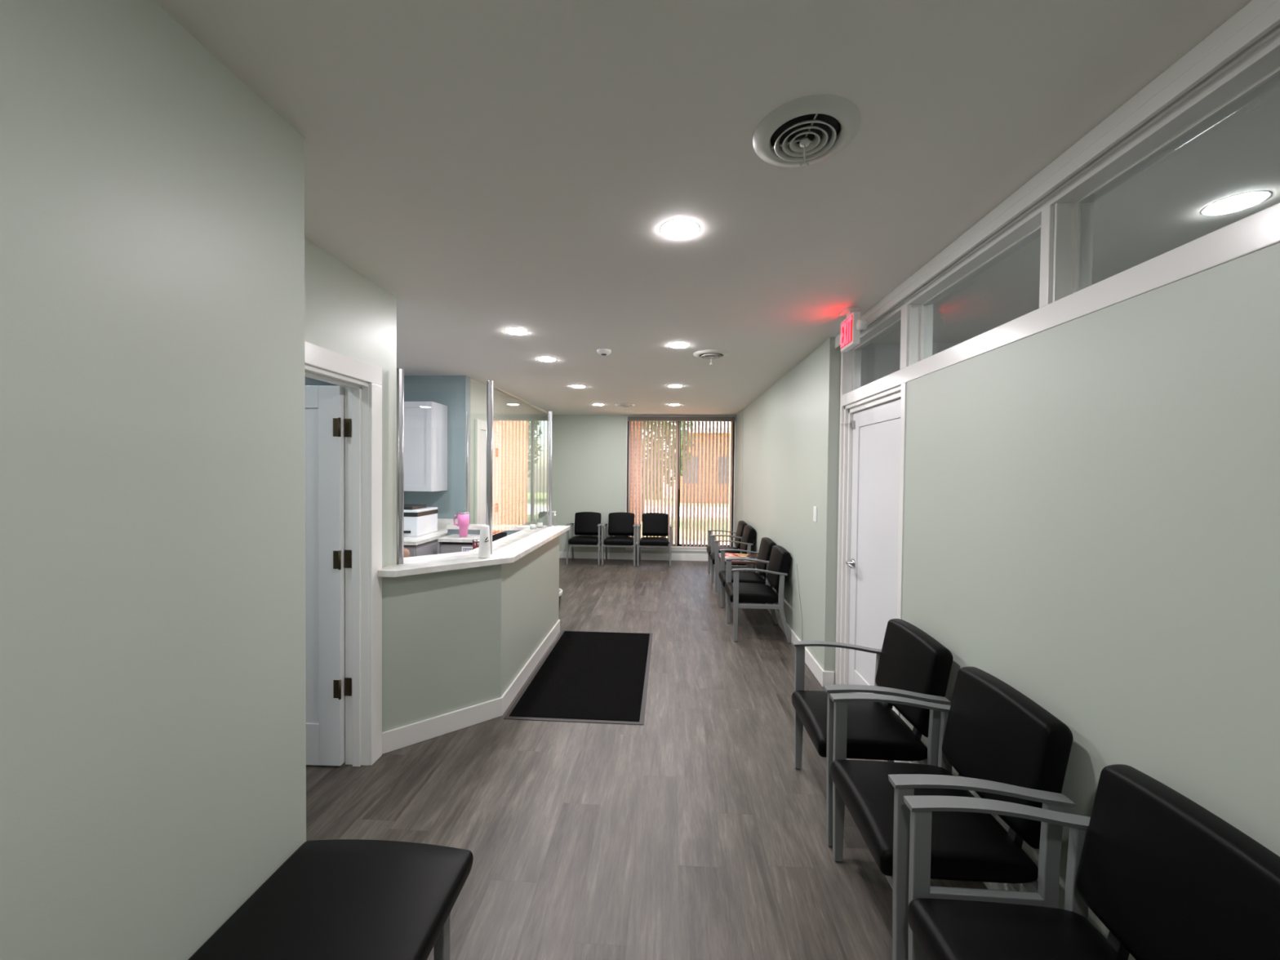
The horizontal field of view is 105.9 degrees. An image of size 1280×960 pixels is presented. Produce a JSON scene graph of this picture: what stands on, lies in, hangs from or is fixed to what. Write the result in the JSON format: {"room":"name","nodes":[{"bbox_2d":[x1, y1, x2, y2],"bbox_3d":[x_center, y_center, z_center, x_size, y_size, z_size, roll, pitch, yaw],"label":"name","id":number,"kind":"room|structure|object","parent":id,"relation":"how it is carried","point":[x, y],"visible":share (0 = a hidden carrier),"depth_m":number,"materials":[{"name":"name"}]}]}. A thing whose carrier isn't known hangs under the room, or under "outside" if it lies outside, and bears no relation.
{"room":"clinic waiting room","nodes":[
{"label":"clinic waiting room","id":0,"kind":"room"},
{"bbox_2d":[0,0,306,959],"bbox_3d":[-1.343,0.267,-0.046,0.570,2.440,2.935,1,1,3],"label":"wall","id":1,"kind":"structure","parent":0,"point":[153,663],"depth_m":0.96,"materials":[{"name":"grey paint"}]},
{"bbox_2d":[305,377,336,385],"bbox_3d":[-3.296,0.194,2.844,0.120,2.440,4.470,1,1,3],"label":"wall","id":2,"kind":"structure","parent":0,"point":[308,381],"depth_m":4.63,"materials":[{"name":"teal paint"}]},
{"bbox_2d":[304,237,396,567],"bbox_3d":[-1.441,0.227,2.051,0.120,2.440,1.240,1,1,3],"label":"wall","id":3,"kind":"structure","parent":0,"point":[348,313],"depth_m":2.36,"materials":[{"name":"grey paint"}]},
{"bbox_2d":[305,385,351,765],"bbox_3d":[-1.865,0.478,2.428,0.840,1.893,0.064,1,1,2],"label":"door","id":4,"kind":"structure","parent":3,"relation":"in","point":[326,426],"depth_m":2.40,"materials":[{"name":"white paint"}]},
{"bbox_2d":[304,364,368,766],"bbox_3d":[-1.446,0.485,2.003,0.122,1.927,0.881,1,1,3],"label":"trim","id":5,"kind":"structure","parent":3,"relation":"attached to","point":[356,391],"depth_m":2.42,"materials":[{"name":"white paint"}]},
{"bbox_2d":[304,341,382,765],"bbox_3d":[-1.378,0.442,1.998,0.018,2.015,1.025,1,1,3],"label":"trim","id":6,"kind":"structure","parent":3,"relation":"attached to","point":[316,356],"depth_m":2.44,"materials":[{"name":"white paint"}]},
{"bbox_2d":[404,375,470,523],"bbox_3d":[-2.431,0.163,4.971,1.350,2.440,0.120,1,1,3],"label":"wall","id":7,"kind":"structure","parent":0,"point":[453,392],"depth_m":4.87,"materials":[{"name":"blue paint"}]},
{"bbox_2d":[404,401,447,491],"bbox_3d":[-2.349,-0.322,4.736,0.800,0.850,0.321,1,1,3],"label":"upper cabinet","id":8,"kind":"object","parent":7,"relation":"attached to","point":[425,423],"visible":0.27,"depth_m":4.57,"materials":[{"name":"white paint"}]},
{"bbox_2d":[382,528,559,732],"bbox_3d":[-1.331,0.949,3.530,1.038,0.944,1.990,1,1,3],"label":"reception desk","id":9,"kind":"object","parent":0,"point":[453,640],"depth_m":2.79,"materials":[{"name":"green paint"}]},
{"bbox_2d":[382,619,559,754],"bbox_3d":[-0.877,1.371,3.462,0.382,0.112,2.058,1,1,17],"label":"baseboard","id":10,"kind":"structure","parent":9,"relation":"attached to","point":[406,735],"depth_m":2.80,"materials":[{"name":"white paint"}]},
{"bbox_2d":[377,524,569,577],"bbox_3d":[-1.281,0.459,3.519,1.125,0.035,2.108,1,1,3],"label":"counter ledge","id":11,"kind":"object","parent":9,"relation":"on","point":[509,548],"visible":0.78,"depth_m":2.93,"materials":[{"name":"white stone"}]},
{"bbox_2d":[396,368,552,564],"bbox_3d":[-1.275,-0.089,3.552,0.813,1.060,1.879,1,1,3],"label":"window frame","id":12,"kind":"structure","parent":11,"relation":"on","point":[400,372],"depth_m":2.94,"materials":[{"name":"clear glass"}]},
{"bbox_2d":[478,524,491,558],"bbox_3d":[-0.918,0.364,2.858,0.072,0.188,0.072,1,1,3],"label":"canister","id":13,"kind":"object","parent":11,"relation":"on","point":[484,552],"visible":1,"depth_m":2.83,"materials":[{"name":"white plastic"}]},
{"bbox_2d":[529,524,535,528],"bbox_3d":[-0.948,0.389,4.273,0.072,0.085,0.072,1,1,3],"label":"glass jar","id":14,"kind":"object","parent":11,"relation":"on","point":[531,526],"visible":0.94,"depth_m":4.25,"materials":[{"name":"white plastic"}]},
{"bbox_2d":[535,522,542,528],"bbox_3d":[-0.902,0.380,4.360,0.072,0.100,0.072,1,1,3],"label":"glass jar","id":15,"kind":"object","parent":11,"relation":"on","point":[540,525],"visible":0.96,"depth_m":4.34,"materials":[{"name":"white glass"}]},
{"bbox_2d":[470,377,548,525],"bbox_3d":[-1.714,0.140,6.625,0.120,2.440,3.270,1,1,3],"label":"wall","id":16,"kind":"structure","parent":0,"point":[524,437],"depth_m":6.54,"materials":[{"name":"grey paint"}]},
{"bbox_2d":[474,418,501,524],"bbox_3d":[-1.712,0.366,5.457,0.030,2.030,0.710,1,1,3],"label":"door","id":17,"kind":"structure","parent":16,"relation":"in","point":[480,462],"depth_m":5.33,"materials":[{"name":"white paint"}]},
{"bbox_2d":[551,414,736,554],"bbox_3d":[0.270,0.130,8.202,3.650,2.440,0.120,1,1,3],"label":"wall","id":18,"kind":"structure","parent":0,"point":[588,451],"depth_m":8.21,"materials":[{"name":"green paint"}]},
{"bbox_2d":[559,551,707,560],"bbox_3d":[0.005,1.292,8.172,3.150,0.112,0.014,1,1,3],"label":"baseboard","id":19,"kind":"structure","parent":18,"relation":"attached to","point":[594,555],"depth_m":8.17,"materials":[{"name":"white paint"}]},
{"bbox_2d":[625,415,735,551],"bbox_3d":[0.678,0.057,8.156,1.822,2.276,0.120,1,1,3],"label":"window","id":20,"kind":"structure","parent":18,"relation":"in","point":[678,548],"depth_m":8.15,"materials":[{"name":"brown metal"}]},
{"bbox_2d":[627,416,734,546],"bbox_3d":[0.671,0.027,8.104,1.782,2.165,0.095,1,1,3],"label":"vertical blind","id":21,"kind":"object","parent":20,"relation":"attached to","point":[724,419],"visible":0.84,"depth_m":8.09,"materials":[{"name":"grey fabric"}]},
{"bbox_2d":[306,558,987,959],"bbox_3d":[0.533,1.475,3.281,7.900,0.060,9.960,1,1,3],"label":"floor","id":22,"kind":"structure","parent":0,"point":[694,831],"depth_m":2.12,"materials":[{"name":"plastic"}]},
{"bbox_2d":[187,839,473,959],"bbox_3d":[-0.753,1.254,0.950,0.508,0.434,0.899,1,1,3],"label":"bench","id":23,"kind":"object","parent":22,"relation":"on","point":[335,899],"visible":1,"depth_m":1.19,"materials":[{"name":"black leather"}]},
{"bbox_2d":[403,547,409,557],"bbox_3d":[-1.956,0.964,3.512,0.512,0.903,0.556,1,1,3],"label":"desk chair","id":24,"kind":"object","parent":22,"relation":"on","point":[406,552],"visible":0.02,"depth_m":3.74,"materials":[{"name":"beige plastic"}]},
{"bbox_2d":[403,539,437,556],"bbox_3d":[-2.245,0.961,4.462,0.820,0.868,0.881,1,1,3],"label":"base cabinet","id":25,"kind":"object","parent":22,"relation":"on","point":[429,548],"visible":0.1,"depth_m":4.14,"materials":[{"name":"grey"}]},
{"bbox_2d":[403,518,457,545],"bbox_3d":[-2.240,0.460,4.448,0.860,0.130,0.900,1,1,3],"label":"countertop","id":26,"kind":"structure","parent":25,"relation":"on","point":[442,531],"depth_m":4.38,"materials":[{"name":"white stone"}]},
{"bbox_2d":[403,504,438,536],"bbox_3d":[-2.167,0.363,4.473,0.424,0.262,0.392,1,1,3],"label":"printer","id":27,"kind":"object","parent":26,"relation":"on","point":[418,519],"visible":0.55,"depth_m":4.34,"materials":[{"name":"white plastic"}]},
{"bbox_2d":[437,542,472,554],"bbox_3d":[-1.467,0.971,4.323,0.570,0.868,0.295,1,1,3],"label":"base cabinet","id":28,"kind":"object","parent":22,"relation":"on","point":[442,547],"visible":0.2,"depth_m":4.20,"materials":[{"name":"grey wood"}]},
{"bbox_2d":[462,546,472,551],"bbox_3d":[-1.477,0.652,4.183,0.136,0.150,0.002,1,1,3],"label":"paper notice","id":29,"kind":"object","parent":28,"relation":"attached to","point":[464,548],"visible":0.2,"depth_m":4.18,"materials":[{"name":"white paper"}]},
{"bbox_2d":[437,533,509,542],"bbox_3d":[-1.453,0.520,4.309,0.570,0.030,0.305,1,1,3],"label":"countertop","id":30,"kind":"structure","parent":28,"relation":"on","point":[454,537],"depth_m":4.19,"materials":[{"name":"white stone"}]},
{"bbox_2d":[453,511,469,537],"bbox_3d":[-1.576,0.374,4.288,0.130,0.260,0.100,1,1,30],"label":"tumbler","id":31,"kind":"object","parent":30,"relation":"on","point":[463,524],"visible":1,"depth_m":4.25,"materials":[{"name":"pink metal"}]},
{"bbox_2d":[559,588,562,609],"bbox_3d":[-0.925,1.251,4.808,0.300,0.302,0.300,1,1,3],"label":"waste bin","id":32,"kind":"object","parent":22,"relation":"on","point":[560,589],"visible":0.09,"depth_m":4.79,"materials":[{"name":"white plastic"}]},
{"bbox_2d":[503,630,653,724],"bbox_3d":[-0.351,1.423,3.684,0.845,0.008,1.610,1,1,3],"label":"floor mat","id":33,"kind":"object","parent":22,"relation":"on","point":[584,676],"visible":1,"depth_m":3.42,"materials":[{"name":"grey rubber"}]},
{"bbox_2d":[565,511,604,565],"bbox_3d":[-0.882,0.937,7.845,0.551,0.805,0.532,1,1,3],"label":"chair","id":34,"kind":"object","parent":22,"relation":"on","point":[587,524],"visible":0.96,"depth_m":7.98,"materials":[{"name":"grey leather"}]},
{"bbox_2d":[600,511,637,566],"bbox_3d":[-0.323,0.943,7.826,0.551,0.805,0.532,1,1,3],"label":"chair","id":35,"kind":"object","parent":22,"relation":"on","point":[620,523],"visible":0.99,"depth_m":7.96,"materials":[{"name":"grey leather"}]},
{"bbox_2d":[636,512,671,566],"bbox_3d":[0.237,0.949,7.807,0.551,0.805,0.532,1,1,3],"label":"chair","id":36,"kind":"object","parent":22,"relation":"on","point":[654,524],"visible":1,"depth_m":7.94,"materials":[{"name":"grey leather"}]},
{"bbox_2d":[706,520,747,573],"bbox_3d":[1.223,0.977,6.817,0.532,0.805,0.551,1,1,3],"label":"chair","id":37,"kind":"object","parent":22,"relation":"on","point":[739,533],"visible":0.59,"depth_m":6.78,"materials":[{"name":"grey"}]},
{"bbox_2d":[709,524,755,591],"bbox_3d":[1.189,0.987,6.258,0.532,0.805,0.551,1,1,3],"label":"chair","id":38,"kind":"object","parent":22,"relation":"on","point":[748,534],"visible":0.62,"depth_m":6.03,"materials":[{"name":"grey"}]},
{"bbox_2d":[717,553,763,605],"bbox_3d":[1.167,1.155,5.661,0.460,0.496,0.540,1,1,3],"label":"table","id":39,"kind":"object","parent":22,"relation":"on","point":[753,563],"visible":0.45,"depth_m":5.80,"materials":[{"name":"metal"}]},
{"bbox_2d":[719,555,742,560],"bbox_3d":[1.050,0.905,5.584,0.213,0.004,0.282,1,1,-2],"label":"magazine","id":40,"kind":"object","parent":39,"relation":"on","point":[719,556],"visible":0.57,"depth_m":5.65,"materials":[{"name":"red paper"}]},
{"bbox_2d":[724,552,748,557],"bbox_3d":[1.143,0.898,5.789,0.282,0.004,0.213,1,1,25],"label":"magazine","id":41,"kind":"object","parent":39,"relation":"on","point":[731,554],"visible":0.79,"depth_m":5.79,"materials":[{"name":"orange paper"}]},
{"bbox_2d":[740,556,757,561],"bbox_3d":[1.259,0.907,5.551,0.213,0.004,0.282,1,1,12],"label":"magazine","id":42,"kind":"object","parent":39,"relation":"on","point":[755,557],"visible":0.43,"depth_m":5.61,"materials":[{"name":"white paper"}]},
{"bbox_2d":[718,537,776,622],"bbox_3d":[1.117,1.009,5.071,0.532,0.805,0.551,1,1,3],"label":"chair","id":43,"kind":"object","parent":22,"relation":"on","point":[766,544],"visible":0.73,"depth_m":4.98,"materials":[{"name":"grey"}]},
{"bbox_2d":[724,545,791,642],"bbox_3d":[1.083,1.019,4.512,0.532,0.805,0.551,1,1,3],"label":"chair","id":44,"kind":"object","parent":22,"relation":"on","point":[780,558],"visible":1,"depth_m":4.29,"materials":[{"name":"grey"}]},
{"bbox_2d":[791,618,953,846],"bbox_3d":[1.008,1.061,2.177,0.532,0.805,0.551,1,1,3],"label":"chair","id":45,"kind":"object","parent":22,"relation":"on","point":[911,664],"visible":0.86,"depth_m":2.03,"materials":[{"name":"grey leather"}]},
{"bbox_2d":[829,666,1075,959],"bbox_3d":[0.973,1.072,1.598,0.532,0.805,0.551,1,1,3],"label":"chair","id":46,"kind":"object","parent":22,"relation":"on","point":[1002,744],"visible":0.94,"depth_m":1.43,"materials":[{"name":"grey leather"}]},
{"bbox_2d":[903,764,1279,959],"bbox_3d":[0.937,1.082,1.005,0.532,0.805,0.551,1,1,3],"label":"chair","id":47,"kind":"object","parent":22,"relation":"on","point":[1168,878],"visible":1,"depth_m":1.08,"materials":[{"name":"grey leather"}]},
{"bbox_3d":[-1.236,1.045,3.651,0.615,0.750,1.000,1,1,3],"label":"reception desk","id":48,"kind":"object","parent":22,"relation":"on","visible":0},
{"bbox_2d":[472,538,479,549],"bbox_3d":[-1.240,0.561,3.693,0.078,0.214,0.078,1,1,3],"label":"cup","id":49,"kind":"object","parent":48,"relation":"on","point":[475,542],"visible":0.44,"depth_m":3.66,"materials":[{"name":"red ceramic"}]},
{"bbox_2d":[492,531,506,541],"bbox_3d":[-1.222,0.549,4.072,0.200,0.225,0.080,1,1,3],"label":"monitor","id":50,"kind":"object","parent":48,"relation":"on","point":[495,535],"visible":0.19,"depth_m":4.06,"materials":[{"name":"black plastic"}]},
{"bbox_2d":[153,0,1279,415],"bbox_3d":[0.558,-1.025,3.234,7.900,0.060,9.960,1,1,3],"label":"ceiling","id":51,"kind":"structure","parent":0,"point":[492,166],"depth_m":1.46,"materials":[{"name":"white paint"}]},
{"bbox_2d":[504,328,528,334],"bbox_3d":[-0.841,-1.007,3.290,0.158,0.006,0.158,1,1,3],"label":"recessed light","id":52,"kind":"object","parent":51,"relation":"in","point":[510,331],"visible":1,"depth_m":3.27,"materials":[{"name":"white plastic"}]},
{"bbox_2d":[537,357,555,361],"bbox_3d":[-0.791,-1.021,4.108,0.158,0.006,0.158,1,1,3],"label":"recessed light","id":53,"kind":"object","parent":51,"relation":"in","point":[544,359],"visible":1,"depth_m":4.09,"materials":[{"name":"white plastic"}]},
{"bbox_2d":[571,385,585,387],"bbox_3d":[-0.691,-1.045,5.424,0.158,0.006,0.158,1,1,3],"label":"recessed light","id":54,"kind":"object","parent":51,"relation":"in","point":[573,386],"visible":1,"depth_m":5.39,"materials":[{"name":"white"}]},
{"bbox_2d":[596,348,611,355],"bbox_3d":[-0.281,-0.994,3.777,0.112,0.039,0.112,1,1,3],"label":"smoke detector","id":55,"kind":"object","parent":51,"relation":"attached to","point":[604,352],"visible":1,"depth_m":3.74,"materials":[{"name":"white plastic"}]},
{"bbox_2d":[615,403,635,410],"bbox_3d":[-0.213,-1.026,6.878,0.284,0.088,0.284,1,1,3],"label":"ceiling vent","id":56,"kind":"object","parent":51,"relation":"in","point":[622,405],"visible":1,"depth_m":6.81,"materials":[{"name":"white metal"}]},
{"bbox_2d":[668,384,682,387],"bbox_3d":[0.390,-1.032,5.329,0.158,0.006,0.158,1,1,3],"label":"recessed light","id":57,"kind":"object","parent":51,"relation":"in","point":[673,385],"visible":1,"depth_m":5.31,"materials":[{"name":"white"}]},
{"bbox_2d":[669,385,681,387],"bbox_3d":[0.390,-1.032,5.329,0.140,0.006,0.140,1,1,3],"label":"diffuser","id":58,"kind":"object","parent":57,"relation":"attached to","point":[673,386],"depth_m":5.32,"materials":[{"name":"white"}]},
{"bbox_2d":[668,342,689,347],"bbox_3d":[0.290,-1.001,3.602,0.158,0.006,0.158,1,1,3],"label":"recessed light","id":59,"kind":"object","parent":51,"relation":"in","point":[678,344],"visible":1,"depth_m":3.58,"materials":[{"name":"white plastic"}]},
{"bbox_2d":[659,218,700,239],"bbox_3d":[0.155,-0.970,1.877,0.158,0.006,0.158,1,1,3],"label":"recessed light","id":60,"kind":"object","parent":51,"relation":"in","point":[677,228],"visible":1,"depth_m":1.86,"materials":[{"name":"white plastic"}]},
{"bbox_2d":[693,349,728,364],"bbox_3d":[0.567,-0.962,3.856,0.284,0.088,0.284,1,1,3],"label":"ceiling vent","id":61,"kind":"object","parent":51,"relation":"in","point":[707,353],"visible":1,"depth_m":3.80,"materials":[{"name":"grey metal"}]},
{"bbox_2d":[752,94,861,167],"bbox_3d":[0.457,-0.917,1.343,0.284,0.088,0.284,1,1,3],"label":"ceiling vent","id":62,"kind":"object","parent":51,"relation":"in","point":[806,131],"visible":1,"depth_m":1.31,"materials":[{"name":"white metal"}]},
{"bbox_2d":[839,307,867,351],"bbox_3d":[1.217,-0.873,2.801,0.090,0.215,0.320,1,1,3],"label":"exit sign","id":63,"kind":"object","parent":51,"relation":"hanging from","point":[851,326],"visible":1,"depth_m":2.75,"materials":[{"name":"white plastic"}]},
{"bbox_2d":[1199,190,1272,215],"bbox_3d":[2.045,-0.947,1.662,0.158,0.006,0.158,1,1,3],"label":"recessed light","id":64,"kind":"object","parent":51,"relation":"in","point":[1233,203],"visible":1,"depth_m":1.65,"materials":[{"name":"white plastic"}]},
{"bbox_2d":[734,337,840,684],"bbox_3d":[1.546,0.190,5.711,0.200,2.440,4.700,1,1,3],"label":"wall","id":65,"kind":"structure","parent":0,"point":[791,430],"depth_m":4.01,"materials":[{"name":"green paint"}]},
{"bbox_2d":[740,409,743,520],"bbox_3d":[1.538,0.105,7.313,0.012,2.330,0.060,1,1,3],"label":"trim","id":66,"kind":"structure","parent":65,"relation":"attached to","point":[742,410],"depth_m":7.29,"materials":[{"name":"grey paint"}]},
{"bbox_2d":[736,564,834,687],"bbox_3d":[1.459,1.353,5.720,0.079,0.112,4.694,1,1,3],"label":"baseboard","id":67,"kind":"structure","parent":65,"relation":"attached to","point":[824,677],"depth_m":3.62,"materials":[{"name":"white paint"}]},
{"bbox_2d":[796,566,802,619],"bbox_3d":[1.329,1.023,4.011,0.013,0.608,0.274,1,1,6],"label":"power cord","id":68,"kind":"object","parent":65,"relation":"attached to","point":[797,566],"visible":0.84,"depth_m":4.04,"materials":[{"name":"grey plastic"}]},
{"bbox_2d":[813,506,817,521],"bbox_3d":[1.314,0.256,3.632,0.009,0.114,0.070,1,1,3],"label":"light switch","id":69,"kind":"object","parent":65,"relation":"attached to","point":[815,511],"visible":1,"depth_m":3.62,"materials":[{"name":"white plastic"}]},
{"bbox_2d":[835,349,861,684],"bbox_3d":[1.438,0.278,3.319,0.126,2.350,0.090,1,1,3],"label":"trim","id":70,"kind":"structure","parent":65,"relation":"attached to","point":[846,433],"depth_m":3.31,"materials":[{"name":"white paint"}]},
{"bbox_2d":[835,0,1279,349],"bbox_3d":[1.280,-0.904,0.828,0.165,0.078,5.040,1,1,3],"label":"trim","id":71,"kind":"structure","parent":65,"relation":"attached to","point":[1257,18],"depth_m":1.24,"materials":[{"name":"white paint"}]},
{"bbox_2d":[860,342,959,386],"bbox_3d":[3.014,0.246,3.488,3.000,2.440,0.120,1,1,3],"label":"wall","id":72,"kind":"structure","parent":0,"point":[878,360],"depth_m":3.49,"materials":[{"name":"grey paint"}]},
{"bbox_2d":[899,242,1279,959],"bbox_3d":[1.260,0.527,0.386,0.120,1.957,4.105,1,1,3],"label":"wall","id":73,"kind":"structure","parent":0,"point":[1091,504],"depth_m":1.24,"materials":[{"name":"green paint"}]},
{"bbox_2d":[841,398,901,711],"bbox_3d":[1.389,0.503,2.906,0.112,1.890,0.831,1,1,3],"label":"door","id":74,"kind":"structure","parent":73,"relation":"in","point":[873,564],"depth_m":2.94,"materials":[{"name":"white paint"}]},
{"bbox_2d":[844,382,906,762],"bbox_3d":[1.409,0.482,2.881,0.126,1.957,0.895,1,1,3],"label":"trim","id":75,"kind":"structure","parent":73,"relation":"attached to","point":[900,392],"depth_m":2.46,"materials":[{"name":"white paint"}]},
{"bbox_2d":[852,317,901,390],"bbox_3d":[1.447,-0.729,2.892,0.038,0.310,0.825,1,1,3],"label":"window frame","id":76,"kind":"structure","parent":73,"relation":"in","point":[856,350],"depth_m":3.29,"materials":[{"name":"white paint"}]},
{"bbox_2d":[899,303,933,369],"bbox_3d":[1.398,-0.722,2.445,0.122,0.310,0.075,1,1,3],"label":"trim","id":77,"kind":"structure","parent":73,"relation":"attached to","point":[910,327],"depth_m":2.41,"materials":[{"name":"white paint"}]},
{"bbox_2d":[896,760,1018,891],"bbox_3d":[1.183,1.449,0.405,0.014,0.112,4.100,1,1,3],"label":"baseboard","id":78,"kind":"structure","parent":73,"relation":"attached to","point":[992,886],"depth_m":1.69,"materials":[{"name":"white paint"}]},
{"bbox_2d":[920,225,1040,360],"bbox_3d":[1.391,-0.713,1.975,0.038,0.310,0.863,1,1,3],"label":"window","id":79,"kind":"structure","parent":73,"relation":"in","point":[926,306],"depth_m":2.13,"materials":[{"name":"white paint"}]},
{"bbox_2d":[841,202,1279,406],"bbox_3d":[1.296,-0.498,0.834,0.124,0.078,5.040,1,1,3],"label":"trim","id":80,"kind":"structure","parent":73,"relation":"on","point":[1260,230],"depth_m":1.28,"materials":[{"name":"white paint"}]},
{"bbox_2d":[1039,202,1093,307],"bbox_3d":[1.342,-0.705,1.522,0.122,0.310,0.047,1,1,3],"label":"trim","id":81,"kind":"structure","parent":73,"relation":"attached to","point":[1057,222],"depth_m":1.50,"materials":[{"name":"white paint"}]},
{"bbox_2d":[1071,66,1279,293],"bbox_3d":[1.325,-0.693,0.879,0.038,0.310,1.240,1,1,3],"label":"window","id":82,"kind":"structure","parent":73,"relation":"in","point":[1082,206],"depth_m":1.31,"materials":[{"name":"white paint"}]},
{"label":"outside","id":83,"kind":"structure","parent":0,"visible":0},
{"bbox_2d":[641,494,728,541],"bbox_3d":[1.266,1.306,21.119,28.000,0.130,25.740,1,1,3],"label":"ground","id":84,"kind":"structure","parent":83,"point":[681,504],"depth_m":14.78,"materials":[{"name":"green plant"}]},
{"bbox_2d":[645,460,661,499],"bbox_3d":[-4.478,-0.116,28.577,11.600,2.320,1.500,1,1,3],"label":"hedge","id":85,"kind":"object","parent":84,"relation":"on","point":[660,460],"visible":0.02,"depth_m":27.52,"materials":[{"name":"green plant"}]},
{"bbox_2d":[641,421,693,521],"bbox_3d":[0.073,-0.865,15.525,3.444,4.402,3.449,1,1,3],"label":"leafy tree","id":86,"kind":"object","parent":84,"relation":"on","point":[682,422],"visible":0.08,"depth_m":14.93,"materials":[{"name":"green plant"}]},
{"bbox_2d":[674,427,729,503],"bbox_3d":[3.575,-0.748,25.771,3.800,3.850,2.500,1,1,3],"label":"building","id":87,"kind":"structure","parent":84,"relation":"on","point":[681,477],"depth_m":24.82,"materials":[{"name":"orange brick"}]},
{"bbox_2d":[728,422,730,535],"bbox_3d":[2.461,-0.223,10.382,0.650,3.350,4.270,1,1,3],"label":"brick building","id":88,"kind":"structure","parent":84,"relation":"on","point":[730,422],"depth_m":12.41,"materials":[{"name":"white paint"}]},
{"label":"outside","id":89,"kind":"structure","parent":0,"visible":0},
{"bbox_2d":[673,540,728,544],"bbox_3d":[-0.823,1.419,9.826,9.200,0.019,2.939,1,1,3],"label":"path","id":90,"kind":"structure","parent":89,"point":[680,541],"depth_m":10.90,"materials":[{"name":"concrete"}]},
{"bbox_2d":[631,421,642,524],"bbox_3d":[-0.192,0.042,9.732,0.440,2.750,0.440,1,1,3],"label":"brick pillar","id":91,"kind":"structure","parent":90,"relation":"on","point":[632,421],"depth_m":9.50,"materials":[{"name":"red brick"}]},
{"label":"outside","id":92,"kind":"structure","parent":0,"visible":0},
{"bbox_2d":[644,506,728,518],"bbox_3d":[1.168,1.259,19.491,28.000,0.019,5.000,1,1,3],"label":"road","id":93,"kind":"structure","parent":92,"point":[681,508],"depth_m":19.25,"materials":[{"name":"grey asphalt"}]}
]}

